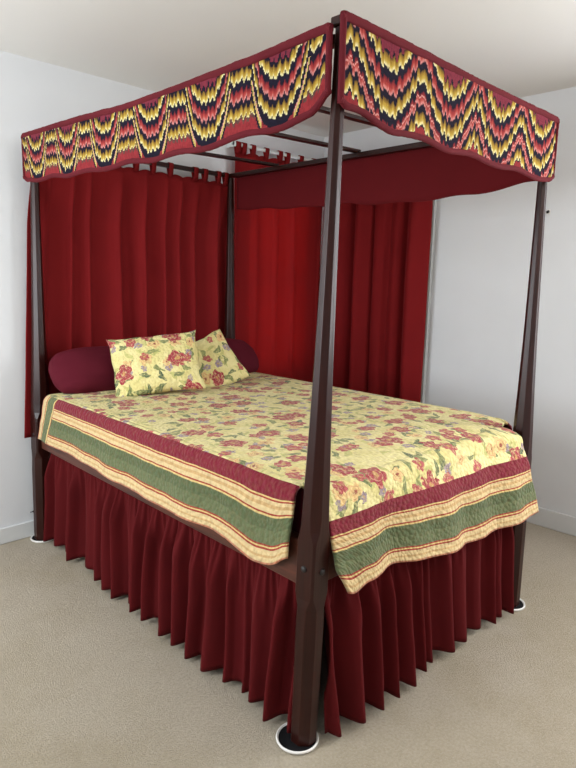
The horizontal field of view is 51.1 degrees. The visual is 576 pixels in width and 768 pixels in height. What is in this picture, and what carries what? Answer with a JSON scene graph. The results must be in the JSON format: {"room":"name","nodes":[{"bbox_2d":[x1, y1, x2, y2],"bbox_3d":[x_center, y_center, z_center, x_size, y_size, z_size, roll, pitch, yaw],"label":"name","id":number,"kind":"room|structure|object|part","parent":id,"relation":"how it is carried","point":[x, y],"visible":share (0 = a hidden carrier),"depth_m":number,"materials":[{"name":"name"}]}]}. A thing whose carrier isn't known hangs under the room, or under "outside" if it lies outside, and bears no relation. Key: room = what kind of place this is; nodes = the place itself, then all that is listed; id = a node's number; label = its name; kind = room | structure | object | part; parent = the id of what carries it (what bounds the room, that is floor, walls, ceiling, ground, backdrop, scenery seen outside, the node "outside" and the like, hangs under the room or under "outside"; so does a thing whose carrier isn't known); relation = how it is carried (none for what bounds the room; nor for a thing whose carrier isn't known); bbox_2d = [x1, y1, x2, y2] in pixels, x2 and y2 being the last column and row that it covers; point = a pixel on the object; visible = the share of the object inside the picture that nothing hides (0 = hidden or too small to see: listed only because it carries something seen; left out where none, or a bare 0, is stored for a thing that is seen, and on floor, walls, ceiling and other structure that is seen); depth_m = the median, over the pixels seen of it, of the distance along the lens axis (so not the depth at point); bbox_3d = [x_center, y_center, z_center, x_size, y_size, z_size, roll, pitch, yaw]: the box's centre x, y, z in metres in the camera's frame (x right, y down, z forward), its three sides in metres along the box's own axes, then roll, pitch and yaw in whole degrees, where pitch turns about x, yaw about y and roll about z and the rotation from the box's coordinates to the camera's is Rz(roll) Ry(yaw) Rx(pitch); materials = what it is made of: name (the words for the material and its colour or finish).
{"room":"bedroom","nodes":[
{"label":"bedroom","id":0,"kind":"room"},
{"bbox_2d":[0,50,324,527],"bbox_3d":[-1.460,-0.395,3.193,4.917,2.509,0.120,-8,14,-44],"label":"wall","id":1,"kind":"structure","parent":0,"point":[34,94],"depth_m":3.17,"materials":[{"name":"white paint"}]},
{"bbox_2d":[0,520,33,544],"bbox_3d":[-1.486,0.813,3.306,4.783,0.090,0.014,-8,14,-44],"label":"baseboard","id":2,"kind":"structure","parent":1,"relation":"attached to","point":[8,534],"depth_m":3.30,"materials":[{"name":"white paint"}]},
{"bbox_2d":[226,141,312,160],"bbox_3d":[-0.074,-1.600,4.200,0.840,0.036,0.085,-8,14,-44],"label":"curtain rod","id":3,"kind":"object","parent":1,"relation":"attached to","point":[231,144],"visible":0.54,"depth_m":4.06,"materials":[{"name":"white ceramic"}]},
{"bbox_2d":[234,141,321,381],"bbox_3d":[-0.059,-0.679,4.353,0.853,1.901,0.040,-8,14,-44],"label":"window curtain","id":4,"kind":"object","parent":3,"relation":"hanging from","point":[277,251],"visible":0.7,"depth_m":4.33,"materials":[{"name":"red fabric"}]},
{"bbox_2d":[0,522,575,767],"bbox_3d":[0.206,1.235,1.641,4.797,0.100,4.835,-8,14,-44],"label":"floor","id":5,"kind":"structure","parent":0,"point":[85,682],"depth_m":2.12,"materials":[{"name":"carpet"}]},
{"bbox_2d":[30,534,53,542],"bbox_3d":[-1.353,0.848,3.339,0.138,0.014,0.138,-8,14,-44],"label":"cup","id":6,"kind":"object","parent":5,"relation":"on","point":[32,538],"visible":0.41,"depth_m":3.29,"materials":[{"name":"white plastic"}]},
{"bbox_2d":[30,14,546,746],"bbox_3d":[-0.140,-0.113,2.880,1.409,2.117,2.171,-8,14,-44],"label":"canopy bed","id":7,"kind":"object","parent":5,"relation":"on","point":[309,564],"visible":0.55,"depth_m":1.86,"materials":[{"name":"brown wood"}]},
{"bbox_3d":[-1.323,-0.172,3.167,0.107,2.066,0.094,-8,14,-44],"label":"bed post","id":8,"kind":"part","parent":7,"relation":"part of","materials":[{"name":"brown wood"}]},
{"bbox_2d":[24,162,228,437],"bbox_3d":[-0.885,-0.532,3.566,1.392,1.533,0.112,-8,14,-44],"label":"curtain","id":9,"kind":"object","parent":7,"relation":"hanging from","point":[128,252],"visible":0.56,"depth_m":3.50,"materials":[{"name":"red fabric"}]},
{"bbox_3d":[-0.627,0.404,2.526,0.036,0.146,1.944,-8,14,-43],"label":"rail","id":10,"kind":"part","parent":7,"relation":"part of","materials":[{"name":"brown wood"}]},
{"bbox_2d":[21,22,333,182],"bbox_3d":[-0.583,-0.931,2.212,0.027,0.268,1.977,-8,14,-44],"label":"valance","id":11,"kind":"object","parent":7,"relation":"attached to","point":[275,89],"visible":1,"depth_m":1.91,"materials":[{"name":"multicoloured fabric"}]},
{"bbox_3d":[-0.819,-1.270,3.441,1.219,0.024,0.030,-8,14,-44],"label":"canopy rail","id":12,"kind":"part","parent":7,"relation":"part of","materials":[{"name":"brown wood"}]},
{"bbox_3d":[-0.393,-0.301,4.057,0.099,2.075,0.099,-8,14,-44],"label":"bed post","id":13,"kind":"part","parent":7,"relation":"part of","materials":[{"name":"brown wood"}]},
{"bbox_2d":[43,453,513,736],"bbox_3d":[-0.113,0.660,2.969,1.443,0.536,2.104,-8,14,-44],"label":"bed skirt","id":14,"kind":"object","parent":7,"relation":"hanging from","point":[229,609],"visible":0.58,"depth_m":2.23,"materials":[{"name":"red fabric"}]},
{"bbox_3d":[-0.622,0.720,2.560,0.107,0.536,1.916,-8,13,-43],"label":"skirt panel","id":15,"kind":"part","parent":14,"relation":"part of","materials":[{"name":"red fabric"}]},
{"bbox_3d":[0.547,0.795,2.263,1.174,0.533,0.121,-8,13,-42],"label":"skirt panel","id":16,"kind":"part","parent":14,"relation":"part of","materials":[{"name":"red fabric"}]},
{"bbox_2d":[292,488,303,532],"bbox_3d":[-0.154,0.225,2.955,1.258,0.225,1.885,-8,14,-44],"label":"mattress","id":17,"kind":"object","parent":7,"relation":"on","point":[296,525],"visible":0.02,"depth_m":1.88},
{"bbox_2d":[38,372,538,593],"bbox_3d":[-0.054,0.296,2.894,1.500,0.383,2.080,-8,14,-44],"label":"quilt","id":18,"kind":"object","parent":17,"relation":"on","point":[410,481],"visible":0.91,"depth_m":2.30,"materials":[{"name":"fabric"}]},
{"bbox_2d":[48,346,115,393],"bbox_3d":[-0.972,-0.073,3.285,0.641,0.262,0.269,-8,14,-44],"label":"bed pillow","id":19,"kind":"object","parent":18,"relation":"on","point":[83,369],"visible":0.48,"depth_m":3.11,"materials":[{"name":"red fabric"}]},
{"bbox_2d":[106,330,205,396],"bbox_3d":[-0.686,-0.103,3.146,0.497,0.342,0.206,-2,10,-18],"label":"floral cushion","id":20,"kind":"object","parent":18,"relation":"on","point":[167,362],"visible":0.99,"depth_m":3.10,"materials":[{"name":"yellow fabric"}]},
{"bbox_2d":[196,329,249,386],"bbox_3d":[-0.467,-0.102,3.453,0.466,0.405,0.220,-6,12,-36],"label":"floral cushion","id":21,"kind":"object","parent":18,"relation":"on","point":[218,364],"visible":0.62,"depth_m":3.44,"materials":[{"name":"yellow fabric"}]},
{"bbox_2d":[195,338,258,372],"bbox_3d":[-0.444,-0.155,3.817,0.641,0.260,0.259,-8,14,-44],"label":"bed pillow","id":22,"kind":"object","parent":18,"relation":"on","point":[246,355],"visible":0.31,"depth_m":3.88,"materials":[{"name":"red fabric"}]},
{"bbox_3d":[0.083,0.107,1.732,0.084,2.066,0.109,-8,14,-44],"label":"bed post","id":23,"kind":"part","parent":7,"relation":"part of","materials":[{"name":"brown wood"}]},
{"bbox_3d":[0.345,-1.197,3.168,0.034,0.026,2.061,-8,14,-44],"label":"canopy rail","id":24,"kind":"part","parent":7,"relation":"part of","materials":[{"name":"brown wood"}]},
{"bbox_3d":[0.550,0.464,2.238,1.209,0.150,0.036,-8,13,-42],"label":"foot rail","id":25,"kind":"part","parent":7,"relation":"part of","materials":[{"name":"brown wood"}]},
{"bbox_2d":[236,147,533,209],"bbox_3d":[0.363,-1.076,3.208,0.024,0.263,1.980,-8,14,-44],"label":"valance","id":26,"kind":"object","parent":7,"relation":"hanging from","point":[425,174],"visible":0.7,"depth_m":3.07,"materials":[{"name":"red fabric"}]},
{"bbox_2d":[337,10,559,181],"bbox_3d":[0.602,-0.867,1.970,1.328,0.265,0.025,-8,14,-44],"label":"valance","id":27,"kind":"object","parent":7,"relation":"attached to","point":[403,89],"visible":1,"depth_m":1.81,"materials":[{"name":"multicoloured fabric"}]},
{"bbox_3d":[1.035,-0.021,2.594,0.098,2.066,0.098,-8,14,-44],"label":"bed post","id":28,"kind":"part","parent":7,"relation":"part of","materials":[{"name":"brown wood"}]},
{"bbox_2d":[276,722,318,754],"bbox_3d":[0.030,1.125,1.917,0.138,0.014,0.138,-8,14,-44],"label":"coaster","id":29,"kind":"object","parent":5,"relation":"on","point":[283,739],"visible":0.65,"depth_m":1.89,"materials":[{"name":"white plastic"}]},
{"bbox_2d":[514,599,524,610],"bbox_3d":[1.012,1.001,2.758,0.138,0.014,0.138,-8,14,-44],"label":"cup","id":30,"kind":"object","parent":5,"relation":"on","point":[521,606],"visible":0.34,"depth_m":2.72,"materials":[{"name":"white plastic"}]},
{"bbox_2d":[0,0,575,136],"bbox_3d":[0.263,-1.335,1.196,4.797,0.100,4.835,-8,14,-44],"label":"ceiling","id":31,"kind":"structure","parent":0,"point":[521,48],"depth_m":2.65,"materials":[{"name":"white paint"}]},
{"bbox_2d":[321,87,575,516],"bbox_3d":[1.987,-0.307,3.124,0.120,2.509,4.835,-8,14,-44],"label":"wall","id":32,"kind":"structure","parent":0,"point":[483,242],"depth_m":3.66,"materials":[{"name":"white paint"}]},
{"bbox_2d":[421,200,436,402],"bbox_3d":[0.627,-0.674,4.362,0.022,1.650,0.925,-8,14,-44],"label":"window","id":33,"kind":"structure","parent":32,"relation":"in","point":[434,201],"depth_m":4.05,"materials":[{"name":"white paint"}]},
{"bbox_2d":[527,507,575,536],"bbox_3d":[1.913,0.879,3.281,0.014,0.115,4.835,-8,14,-44],"label":"baseboard","id":34,"kind":"structure","parent":32,"relation":"attached to","point":[547,518],"depth_m":3.59,"materials":[{"name":"white paint"}]},
{"bbox_3d":[0.643,-1.577,4.159,0.094,0.036,0.945,-8,14,-44],"label":"curtain rod","id":35,"kind":"object","parent":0,"visible":0},
{"bbox_2d":[333,200,432,402],"bbox_3d":[0.599,-0.654,4.285,0.139,1.898,0.902,-8,14,-44],"label":"window curtain","id":36,"kind":"object","parent":35,"relation":"hanging from","point":[384,249],"visible":0.54,"depth_m":4.23,"materials":[{"name":"red fabric"}]}
]}

